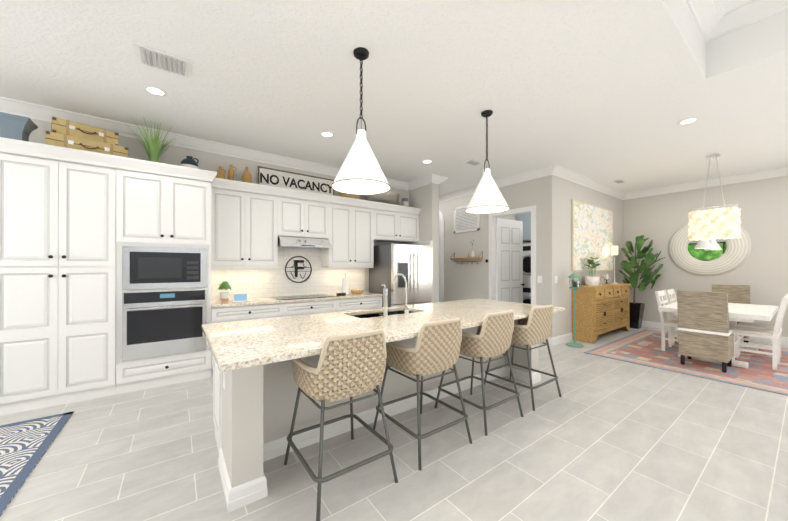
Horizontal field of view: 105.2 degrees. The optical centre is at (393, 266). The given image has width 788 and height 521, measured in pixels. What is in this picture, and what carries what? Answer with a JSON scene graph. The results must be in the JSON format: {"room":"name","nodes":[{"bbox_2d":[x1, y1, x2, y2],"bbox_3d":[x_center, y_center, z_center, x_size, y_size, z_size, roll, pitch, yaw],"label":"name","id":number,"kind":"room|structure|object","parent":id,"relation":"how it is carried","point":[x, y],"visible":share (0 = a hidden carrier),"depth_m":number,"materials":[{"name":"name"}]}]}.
{"room":"dining room and kitchen","nodes":[
{"label":"dining room and kitchen","id":0,"kind":"room"},
{"bbox_2d":[29,118,408,297],"bbox_3d":[-2.709,-0.177,4.249,7.850,3.150,0.002,0,0,-36],"label":"wall","id":1,"kind":"structure","parent":0,"point":[173,155],"depth_m":4.29,"materials":[{"name":"grey paint"}]},
{"bbox_2d":[0,97,411,190],"bbox_3d":[-2.697,-1.690,4.185,7.550,0.125,0.125,0,0,-36],"label":"crown molding","id":2,"kind":"structure","parent":1,"relation":"attached to","point":[10,106],"depth_m":4.00,"materials":[{"name":"white"}]},
{"bbox_2d":[212,177,247,268],"bbox_3d":[-2.379,-0.589,4.283,0.439,1.175,0.327,0,0,-36],"label":"upper cabinet","id":3,"kind":"object","parent":1,"relation":"attached to","point":[229,198],"depth_m":4.16,"materials":[{"name":"white wood"}]},
{"bbox_2d":[215,166,228,178],"bbox_3d":[-2.426,-1.284,4.210,0.122,0.210,0.122,0,0,21],"label":"bottle","id":4,"kind":"object","parent":3,"relation":"on","point":[220,174],"depth_m":4.18,"materials":[{"name":"brown ceramic"}]},
{"bbox_2d":[228,164,236,179],"bbox_3d":[-2.326,-1.316,4.328,0.075,0.275,0.099,0,0,24],"label":"bottle","id":5,"kind":"object","parent":3,"relation":"on","point":[231,172],"depth_m":4.29,"materials":[{"name":"brown ceramic"}]},
{"bbox_2d":[241,167,251,182],"bbox_3d":[-2.157,-1.316,4.418,0.142,0.275,0.142,0,0,42],"label":"bottle","id":6,"kind":"object","parent":3,"relation":"on","point":[246,176],"depth_m":4.37,"materials":[{"name":"brown ceramic"}]},
{"bbox_2d":[248,183,279,268],"bbox_3d":[-2.024,-0.589,4.541,0.439,1.175,0.327,0,0,-36],"label":"upper cabinet","id":7,"kind":"object","parent":1,"relation":"attached to","point":[263,253],"depth_m":4.41,"materials":[{"name":"white wood"}]},
{"bbox_2d":[258,166,333,194],"bbox_3d":[-1.588,-1.362,5.022,1.270,0.370,0.032,0,0,-36],"label":"sign","id":8,"kind":"object","parent":7,"relation":"on","point":[285,179],"visible":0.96,"depth_m":4.97,"materials":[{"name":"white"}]},
{"bbox_2d":[285,256,311,282],"bbox_3d":[-1.589,0.050,5.028,0.446,0.446,0.018,0,0,-36],"label":"wall art","id":9,"kind":"object","parent":1,"relation":"attached to","point":[296,267],"visible":1,"depth_m":5.01,"materials":[{"name":"black metal"}]},
{"bbox_2d":[276,187,335,248],"bbox_3d":[-1.464,-0.738,4.842,0.820,0.875,0.496,0,0,-36],"label":"upper cabinet","id":10,"kind":"object","parent":1,"relation":"attached to","point":[304,219],"depth_m":4.77,"materials":[{"name":"white wood"}]},
{"bbox_2d":[278,236,331,248],"bbox_3d":[-1.464,-0.379,4.840,0.790,0.157,0.497,0,0,-36],"label":"range hood","id":11,"kind":"object","parent":10,"relation":"attached to","point":[284,242],"depth_m":4.73,"materials":[{"name":"silver metal"}]},
{"bbox_2d":[320,197,351,268],"bbox_3d":[-1.004,-0.587,5.279,0.440,1.175,0.327,0,0,-36],"label":"upper cabinet","id":12,"kind":"object","parent":1,"relation":"attached to","point":[340,257],"depth_m":5.17,"materials":[{"name":"white wood"}]},
{"bbox_2d":[340,192,358,198],"bbox_3d":[-0.794,-1.301,5.435,0.360,0.250,0.259,0,0,-36],"label":"woven basket","id":13,"kind":"object","parent":12,"relation":"on","point":[349,195],"visible":0.12,"depth_m":5.32,"materials":[{"name":"brown wicker"}]},
{"bbox_2d":[352,198,375,268],"bbox_3d":[-0.647,-0.586,5.537,0.440,1.175,0.327,0,0,-36],"label":"upper cabinet","id":14,"kind":"object","parent":1,"relation":"attached to","point":[363,212],"depth_m":5.41,"materials":[{"name":"white wood"}]},
{"bbox_2d":[365,191,398,204],"bbox_3d":[-0.224,-1.312,5.842,0.820,0.275,0.279,0,0,-36],"label":"decor","id":15,"kind":"object","parent":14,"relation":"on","point":[390,197],"visible":0.62,"depth_m":5.74,"materials":[{"name":"grey"}]},
{"bbox_2d":[376,202,399,240],"bbox_3d":[-0.247,-0.835,5.828,0.548,0.675,0.327,0,0,-36],"label":"upper cabinet","id":16,"kind":"object","parent":1,"relation":"attached to","point":[387,216],"depth_m":5.72,"materials":[{"name":"white wood"}]},
{"bbox_2d":[392,205,419,244],"bbox_3d":[0.197,-0.835,6.149,0.548,0.675,0.327,0,0,-36],"label":"upper cabinet","id":17,"kind":"object","parent":1,"relation":"attached to","point":[409,218],"depth_m":6.03,"materials":[{"name":"white wood"}]},
{"bbox_2d":[402,198,407,205],"bbox_3d":[0.227,-1.277,6.156,0.124,0.205,0.124,0,0,-36],"label":"tin canister","id":18,"kind":"object","parent":17,"relation":"on","point":[404,201],"visible":0.83,"depth_m":6.10,"materials":[{"name":"blue paint"}]},
{"bbox_2d":[0,326,787,520],"bbox_3d":[1.202,1.395,2.756,12.500,0.001,12.000,0,0,-36],"label":"floor","id":19,"kind":"structure","parent":0,"point":[604,439],"depth_m":2.17,"materials":[{"name":"tile"}]},
{"bbox_2d":[0,137,59,415],"bbox_3d":[-3.703,0.108,3.127,0.425,2.575,0.646,0,0,-36],"label":"tall cabinet","id":20,"kind":"object","parent":19,"relation":"on","point":[29,171],"depth_m":2.90,"materials":[{"name":"white wood"}]},
{"bbox_2d":[0,112,37,141],"bbox_3d":[-3.783,-1.327,3.006,0.250,0.290,0.250,0,0,-36],"label":"decor","id":21,"kind":"object","parent":20,"relation":"on","point":[17,127],"visible":0.85,"depth_m":2.95,"materials":[{"name":"blue paint"}]},
{"bbox_2d":[45,116,127,156],"bbox_3d":[-3.389,-1.352,3.362,0.625,0.341,0.450,0,0,-44],"label":"suitcase","id":22,"kind":"object","parent":20,"relation":"on","point":[69,134],"visible":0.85,"depth_m":3.21,"materials":[{"name":"brown wood"}]},
{"bbox_2d":[0,411,73,515],"bbox_3d":[-3.074,1.385,1.389,1.770,0.010,2.400,0,0,-36],"label":"kitchen rug","id":23,"kind":"object","parent":19,"relation":"on","point":[25,445],"visible":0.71,"depth_m":2.30,"materials":[{"name":"blue fabric"}]},
{"bbox_2d":[60,147,115,404],"bbox_3d":[-3.358,0.109,3.376,0.426,2.575,0.646,0,0,-36],"label":"tall cabinet","id":24,"kind":"object","parent":19,"relation":"on","point":[87,178],"depth_m":3.14,"materials":[{"name":"white wood"}]},
{"bbox_2d":[116,157,211,393],"bbox_3d":[-2.825,0.109,3.762,0.889,2.575,0.646,0,0,-36],"label":"tall cabinet","id":25,"kind":"object","parent":19,"relation":"on","point":[116,272],"depth_m":3.49,"materials":[{"name":"white wood"}]},
{"bbox_2d":[127,119,176,161],"bbox_3d":[-2.933,-1.474,3.704,0.610,0.588,0.568,0,0,-36],"label":"decor","id":26,"kind":"object","parent":25,"relation":"on","point":[153,149],"visible":0.83,"depth_m":3.64,"materials":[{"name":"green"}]},
{"bbox_2d":[122,289,205,360],"bbox_3d":[-2.634,0.659,3.495,0.780,0.755,0.106,0,0,-36],"label":"wall oven","id":27,"kind":"object","parent":25,"relation":"in","point":[157,323],"depth_m":3.48,"materials":[{"name":"silver metal"}]},
{"bbox_2d":[122,246,205,289],"bbox_3d":[-2.656,0.016,3.527,0.780,0.480,0.031,0,0,-36],"label":"microwave","id":28,"kind":"object","parent":25,"relation":"in","point":[143,267],"depth_m":3.50,"materials":[{"name":"silver metal"}]},
{"bbox_2d":[180,156,198,168],"bbox_3d":[-2.658,-1.302,3.919,0.202,0.245,0.200,0,0,-36],"label":"jug","id":29,"kind":"object","parent":25,"relation":"on","point":[189,161],"visible":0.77,"depth_m":3.86,"materials":[{"name":"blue ceramic"}]},
{"bbox_2d":[212,293,382,308],"bbox_3d":[-1.419,0.504,4.778,2.574,0.039,0.628,0,0,-36],"label":"countertop","id":30,"kind":"structure","parent":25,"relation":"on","point":[251,300],"depth_m":4.40,"materials":[{"name":"beige stone"}]},
{"bbox_2d":[217,281,230,301],"bbox_3d":[-2.324,0.343,4.121,0.179,0.278,0.198,0,0,-36],"label":"potted plant","id":31,"kind":"object","parent":30,"relation":"on","point":[224,296],"visible":1,"depth_m":4.08,"materials":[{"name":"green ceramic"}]},
{"bbox_2d":[233,293,247,301],"bbox_3d":[-2.117,0.427,4.158,0.180,0.110,0.080,0,0,-24],"label":"smart display","id":32,"kind":"object","parent":30,"relation":"on","point":[240,297],"visible":1,"depth_m":4.13,"materials":[{"name":"white plastic"}]},
{"bbox_2d":[276,293,335,300],"bbox_3d":[-1.418,0.479,4.775,0.900,0.009,0.509,0,0,-36],"label":"cooktop","id":33,"kind":"object","parent":30,"relation":"in","point":[297,294],"depth_m":4.81,"materials":[{"name":"silver metal"}]},
{"bbox_2d":[342,274,348,294],"bbox_3d":[-0.845,0.308,5.228,0.150,0.354,0.150,0,0,-36],"label":"paper towel holder","id":34,"kind":"object","parent":30,"relation":"on","point":[345,284],"visible":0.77,"depth_m":5.18,"materials":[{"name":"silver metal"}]},
{"bbox_2d":[350,289,363,293],"bbox_3d":[-0.655,0.447,5.340,0.253,0.076,0.184,0,0,-36],"label":"bowl","id":35,"kind":"object","parent":30,"relation":"on","point":[356,291],"visible":1,"depth_m":5.27,"materials":[{"name":"brown wood"}]},
{"bbox_2d":[212,305,283,374],"bbox_3d":[-2.117,0.961,4.291,0.878,0.874,0.616,0,0,-36],"label":"base cabinet","id":36,"kind":"object","parent":19,"relation":"on","point":[238,312],"depth_m":4.02,"materials":[{"name":"white wood"}]},
{"bbox_2d":[284,301,335,316],"bbox_3d":[-1.429,0.963,4.789,0.820,0.874,0.616,0,0,-36],"label":"base cabinet","id":37,"kind":"object","parent":19,"relation":"on","point":[294,308],"depth_m":4.52,"materials":[{"name":"white wood"}]},
{"bbox_2d":[336,297,381,311],"bbox_3d":[-0.741,0.964,5.287,0.880,0.874,0.616,0,0,-36],"label":"base cabinet","id":38,"kind":"object","parent":19,"relation":"on","point":[353,303],"depth_m":5.03,"materials":[{"name":"white wood"}]},
{"bbox_2d":[213,319,540,512],"bbox_3d":[0.148,0.958,3.087,3.380,0.876,0.970,0,0,-36],"label":"kitchen island","id":39,"kind":"object","parent":19,"relation":"on","point":[255,388],"depth_m":2.24,"materials":[{"name":"white wood"}]},
{"bbox_2d":[201,299,564,374],"bbox_3d":[0.207,0.500,3.007,3.520,0.040,1.270,0,0,-36],"label":"island countertop","id":40,"kind":"structure","parent":39,"relation":"on","point":[237,345],"depth_m":2.36,"materials":[{"name":"beige stone"}]},
{"bbox_2d":[381,273,413,316],"bbox_3d":[-0.002,0.274,3.035,0.376,0.411,0.242,0,0,-36],"label":"island faucet","id":41,"kind":"object","parent":40,"relation":"on","point":[385,302],"visible":1,"depth_m":2.98,"materials":[{"name":"silver metal"}]},
{"bbox_2d":[369,244,432,306],"bbox_3d":[0.144,0.497,5.738,0.920,1.770,0.872,0,0,-36],"label":"refrigerator","id":42,"kind":"object","parent":19,"relation":"on","point":[413,264],"visible":0.65,"depth_m":5.42,"materials":[{"name":"silver metal"}]},
{"bbox_2d":[523,243,530,303],"bbox_3d":[3.390,0.435,7.170,0.742,1.940,0.700,0,0,-36],"label":"washer","id":43,"kind":"object","parent":19,"relation":"on","point":[527,273],"visible":0.25,"depth_m":7.00,"materials":[{"name":"white metal"}]},
{"bbox_2d":[566,273,583,347],"bbox_3d":[3.198,0.736,5.339,0.280,1.327,0.280,0,0,-36],"label":"lantern","id":44,"kind":"object","parent":19,"relation":"on","point":[574,282],"visible":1,"depth_m":5.29,"materials":[{"name":"green metal"}]},
{"bbox_2d":[572,283,630,343],"bbox_3d":[4.270,0.888,6.151,1.910,1.030,0.398,0,0,-36],"label":"sideboard","id":45,"kind":"object","parent":19,"relation":"on","point":[601,309],"visible":1,"depth_m":5.71,"materials":[{"name":"brown wood"}]},
{"bbox_2d":[584,257,599,285],"bbox_3d":[3.898,0.092,5.896,0.413,0.558,0.275,0,0,-36],"label":"potted plant","id":46,"kind":"object","parent":45,"relation":"on","point":[592,280],"visible":1,"depth_m":5.83,"materials":[{"name":"white ceramic"}]},
{"bbox_2d":[599,276,603,284],"bbox_3d":[4.261,0.289,6.208,0.120,0.165,0.117,0,0,-36],"label":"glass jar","id":47,"kind":"object","parent":45,"relation":"on","point":[601,281],"visible":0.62,"depth_m":6.16,"materials":[{"name":"glass"}]},
{"bbox_2d":[611,246,617,283],"bbox_3d":[4.823,-0.039,6.591,0.138,0.824,0.136,0,0,-36],"label":"table lamp","id":48,"kind":"object","parent":45,"relation":"on","point":[614,250],"visible":1,"depth_m":6.55,"materials":[{"name":"white"}]},
{"bbox_2d":[619,235,664,328],"bbox_3d":[5.459,0.349,6.652,0.795,2.109,0.736,0,0,-36],"label":"fiddle leaf fig","id":49,"kind":"object","parent":19,"relation":"on","point":[636,311],"visible":1,"depth_m":6.71,"materials":[{"name":"green plant"}]},
{"bbox_2d":[584,329,787,395],"bbox_3d":[5.017,1.393,4.777,3.050,0.011,2.440,0,0,-36],"label":"area rug","id":50,"kind":"object","parent":19,"relation":"on","point":[643,347],"visible":0.67,"depth_m":4.35,"materials":[{"name":"pink fabric"}]},
{"bbox_2d":[655,290,677,350],"bbox_3d":[4.686,0.901,4.954,0.447,0.972,0.520,0,0,-36],"label":"dining chair","id":51,"kind":"object","parent":50,"relation":"on","point":[672,323],"depth_m":5.13,"materials":[{"name":"white wood"}]},
{"bbox_2d":[677,288,736,372],"bbox_3d":[4.333,0.862,4.197,0.580,1.048,0.494,0,0,-36],"label":"dining chair","id":52,"kind":"object","parent":50,"relation":"on","point":[704,332],"depth_m":4.05,"materials":[{"name":"beige"}]},
{"bbox_2d":[658,302,778,368],"bbox_3d":[5.157,1.011,4.781,1.720,0.752,1.100,0,0,-36],"label":"dining table","id":53,"kind":"object","parent":50,"relation":"on","point":[749,313],"visible":0.4,"depth_m":4.33,"materials":[{"name":"white wood"}]},
{"bbox_2d":[712,284,749,342],"bbox_3d":[6.052,0.865,5.454,0.580,1.048,0.494,0,0,-36],"label":"dining chair","id":54,"kind":"object","parent":50,"relation":"on","point":[743,291],"depth_m":5.44,"materials":[{"name":"brown fabric"}]},
{"bbox_2d":[730,295,787,369],"bbox_3d":[5.182,0.899,4.286,0.447,0.972,0.520,0,0,-36],"label":"dining chair","id":55,"kind":"object","parent":50,"relation":"on","point":[740,330],"depth_m":4.29,"materials":[{"name":"white wood"}]},
{"bbox_2d":[0,0,787,195],"bbox_3d":[1.202,-1.986,2.765,12.500,0.460,12.000,0,0,-36],"label":"ceiling","id":56,"kind":"structure","parent":0,"point":[607,92],"depth_m":2.85,"materials":[{"name":"white paint"}]},
{"bbox_2d":[143,85,166,96],"bbox_3d":[-2.382,-1.749,3.009,0.188,0.010,0.188,0,0,-9],"label":"recessed light","id":57,"kind":"object","parent":56,"relation":"in","point":[155,91],"depth_m":3.00,"materials":[{"name":"white"}]},
{"bbox_2d":[133,42,189,77],"bbox_3d":[-1.966,-1.741,2.570,0.370,0.026,0.270,0,0,-36],"label":"ceiling vent","id":58,"kind":"object","parent":56,"relation":"in","point":[156,58],"visible":0.94,"depth_m":2.54,"materials":[{"name":"white metal"}]},
{"bbox_2d":[320,131,333,137],"bbox_3d":[-0.886,-1.746,3.993,0.188,0.010,0.188,0,0,27],"label":"recessed light","id":59,"kind":"object","parent":56,"relation":"in","point":[326,133],"depth_m":3.99,"materials":[{"name":"white"}]},
{"bbox_2d":[331,47,390,194],"bbox_3d":[-0.269,-1.199,2.476,0.488,1.112,0.488,0,0,-36],"label":"pendant light","id":60,"kind":"object","parent":56,"relation":"hanging from","point":[360,172],"visible":1,"depth_m":2.41,"materials":[{"name":"white metal"}]},
{"bbox_2d":[422,159,432,163],"bbox_3d":[0.554,-1.744,5.023,0.188,0.010,0.188,0,0,27],"label":"recessed light","id":61,"kind":"object","parent":56,"relation":"in","point":[427,161],"depth_m":5.02,"materials":[{"name":"white"}]},
{"bbox_2d":[464,159,481,165],"bbox_3d":[1.325,-1.735,5.050,0.280,0.026,0.160,0,0,-36],"label":"ceiling vent","id":62,"kind":"object","parent":56,"relation":"in","point":[472,162],"visible":0.97,"depth_m":5.02,"materials":[{"name":"white metal"}]},
{"bbox_2d":[465,110,509,213],"bbox_3d":[1.059,-1.197,3.437,0.488,1.112,0.488,0,0,-36],"label":"pendant light","id":63,"kind":"object","parent":56,"relation":"hanging from","point":[487,197],"visible":1,"depth_m":3.36,"materials":[{"name":"white metal"}]},
{"bbox_2d":[613,179,626,182],"bbox_3d":[4.602,-1.732,6.151,0.280,0.026,0.160,0,0,-36],"label":"ceiling vent","id":64,"kind":"object","parent":56,"relation":"in","point":[619,181],"visible":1,"depth_m":6.12,"materials":[{"name":"white metal"}]},
{"bbox_2d":[677,117,698,124],"bbox_3d":[3.539,-1.747,3.629,0.188,0.010,0.188,0,0,9],"label":"recessed light","id":65,"kind":"object","parent":56,"relation":"in","point":[688,120],"depth_m":3.61,"materials":[{"name":"white plastic"}]},
{"bbox_2d":[686,0,727,42],"bbox_3d":[0.214,-2.158,0.788,6.780,0.125,0.125,0,0,-36],"label":"crown molding","id":66,"kind":"structure","parent":56,"relation":"attached to","point":[713,21],"depth_m":2.62,"materials":[{"name":"white"}]},
{"bbox_2d":[688,153,740,240],"bbox_3d":[5.020,-1.089,4.737,0.370,1.322,0.569,0,0,-36],"label":"chandelier","id":67,"kind":"object","parent":56,"relation":"hanging from","point":[715,223],"visible":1,"depth_m":4.64,"materials":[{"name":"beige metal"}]},
{"bbox_2d":[724,0,787,35],"bbox_3d":[4.174,-2.157,0.991,0.125,0.125,4.140,0,0,-36],"label":"crown molding","id":68,"kind":"structure","parent":56,"relation":"attached to","point":[754,11],"depth_m":2.55,"materials":[{"name":"white paint"}]},
{"bbox_2d":[409,183,440,302],"bbox_3d":[0.614,-0.172,6.199,0.180,3.150,0.700,0,0,-36],"label":"wall","id":69,"kind":"structure","parent":0,"point":[426,197],"depth_m":5.95,"materials":[{"name":"grey paint"}]},
{"bbox_2d":[408,174,439,189],"bbox_3d":[0.566,-1.685,6.016,0.135,0.125,0.705,0,0,-36],"label":"crown molding","id":70,"kind":"structure","parent":69,"relation":"attached to","point":[432,178],"depth_m":5.95,"materials":[{"name":"white wood"}]},
{"bbox_2d":[439,176,447,184],"bbox_3d":[0.028,-1.682,7.256,0.145,0.125,3.345,0,0,-36],"label":"crown molding","id":71,"kind":"structure","parent":69,"relation":"attached to","point":[442,178],"depth_m":5.92,"materials":[{"name":"white wood"}]},
{"bbox_2d":[477,194,520,299],"bbox_3d":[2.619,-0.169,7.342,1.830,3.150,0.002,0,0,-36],"label":"wall","id":72,"kind":"structure","parent":0,"point":[513,203],"depth_m":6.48,"materials":[{"name":"grey paint"}]},
{"bbox_2d":[439,210,443,301],"bbox_3d":[0.841,-0.060,7.983,0.170,2.935,1.315,0,0,-36],"label":"trim","id":73,"kind":"structure","parent":72,"relation":"attached to","point":[441,258],"depth_m":7.45,"materials":[{"name":"white wood"}]},
{"bbox_2d":[450,240,482,263],"bbox_3d":[1.629,-0.318,6.829,0.134,0.550,0.830,0,0,-36],"label":"wall shelf","id":74,"kind":"object","parent":72,"relation":"attached to","point":[472,256],"visible":1,"depth_m":6.70,"materials":[{"name":"brown wood"}]},
{"bbox_2d":[454,205,478,232],"bbox_3d":[1.647,-1.095,6.900,0.022,0.600,0.740,0,0,-36],"label":"air vent","id":75,"kind":"object","parent":72,"relation":"in","point":[464,221],"visible":0.83,"depth_m":6.93,"materials":[{"name":"white metal"}]},
{"bbox_2d":[496,218,524,302],"bbox_3d":[2.553,0.189,6.541,0.830,2.410,0.198,0,0,-36],"label":"laundry door","id":76,"kind":"structure","parent":72,"relation":"in","point":[510,284],"depth_m":6.54,"materials":[{"name":"white wood"}]},
{"bbox_2d":[489,205,535,304],"bbox_3d":[2.316,0.137,5.979,0.017,2.530,1.030,0,0,-36],"label":"door frame","id":77,"kind":"structure","parent":72,"relation":"attached to","point":[532,209],"depth_m":5.66,"materials":[{"name":"white wood"}]},
{"bbox_2d":[439,164,559,201],"bbox_3d":[1.359,-1.682,7.214,0.125,0.125,4.975,0,0,-36],"label":"crown molding","id":78,"kind":"structure","parent":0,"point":[554,170],"depth_m":5.84,"materials":[{"name":"white wood"}]},
{"bbox_2d":[516,212,530,241],"bbox_3d":[3.686,-1.045,7.129,0.345,0.800,1.560,0,0,-36],"label":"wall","id":79,"kind":"structure","parent":0,"point":[525,218],"depth_m":7.44,"materials":[{"name":"grey"}]},
{"bbox_2d":[521,194,544,304],"bbox_3d":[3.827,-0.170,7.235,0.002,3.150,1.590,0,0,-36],"label":"wall","id":80,"kind":"structure","parent":0,"point":[539,201],"depth_m":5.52,"materials":[{"name":"grey paint"}]},
{"bbox_2d":[537,276,541,282],"bbox_3d":[2.664,0.236,5.508,0.007,0.130,0.080,0,0,-36],"label":"switch plate","id":81,"kind":"object","parent":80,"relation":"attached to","point":[539,279],"depth_m":5.51,"materials":[{"name":"white plastic"}]},
{"bbox_2d":[545,176,548,304],"bbox_3d":[3.564,-0.172,6.038,1.830,3.150,0.002,0,0,-36],"label":"wall","id":82,"kind":"structure","parent":0,"point":[546,177],"depth_m":5.41,"materials":[{"name":"grey paint"}]},
{"bbox_2d":[549,175,624,337],"bbox_3d":[4.189,-0.172,6.342,3.420,3.150,0.002,0,0,-36],"label":"wall","id":83,"kind":"structure","parent":0,"point":[561,191],"depth_m":5.65,"materials":[{"name":"grey paint"}]},
{"bbox_2d":[551,332,571,345],"bbox_3d":[4.183,1.333,6.325,3.446,0.140,0.016,0,0,-36],"label":"baseboard","id":84,"kind":"structure","parent":83,"relation":"attached to","point":[556,340],"depth_m":5.50,"materials":[{"name":"white wood"}]},
{"bbox_2d":[571,199,612,271],"bbox_3d":[4.193,-0.587,6.320,1.980,1.380,0.037,0,0,-36],"label":"abstract painting","id":85,"kind":"object","parent":83,"relation":"attached to","point":[591,230],"visible":1,"depth_m":6.18,"materials":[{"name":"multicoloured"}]},
{"bbox_2d":[557,166,627,199],"bbox_3d":[4.177,-1.684,6.260,3.300,0.125,0.125,0,0,-36],"label":"crown molding","id":86,"kind":"structure","parent":83,"relation":"attached to","point":[566,174],"depth_m":6.13,"materials":[{"name":"white wood"}]},
{"bbox_2d":[625,175,787,336],"bbox_3d":[7.678,-0.176,4.473,0.002,3.150,7.120,0,0,-36],"label":"wall","id":87,"kind":"structure","parent":0,"point":[660,220],"depth_m":5.93,"materials":[{"name":"grey paint"}]},
{"bbox_2d":[628,167,787,198],"bbox_3d":[7.592,-1.689,4.489,0.125,0.125,7.000,0,0,-36],"label":"crown molding","id":88,"kind":"structure","parent":87,"relation":"attached to","point":[778,172],"depth_m":6.06,"materials":[{"name":"white wood"}]},
{"bbox_2d":[668,223,750,275],"bbox_3d":[6.403,-0.397,6.181,0.058,1.190,1.190,0,0,-36],"label":"round mirror","id":89,"kind":"object","parent":87,"relation":"attached to","point":[711,257],"visible":0.75,"depth_m":6.17,"materials":[{"name":"wicker"}]},
{"bbox_2d":[642,321,787,344],"bbox_3d":[7.680,1.329,4.453,0.016,0.140,7.150,0,0,-36],"label":"baseboard","id":90,"kind":"structure","parent":87,"relation":"attached to","point":[650,324],"depth_m":6.71,"materials":[{"name":"white wood"}]}
]}

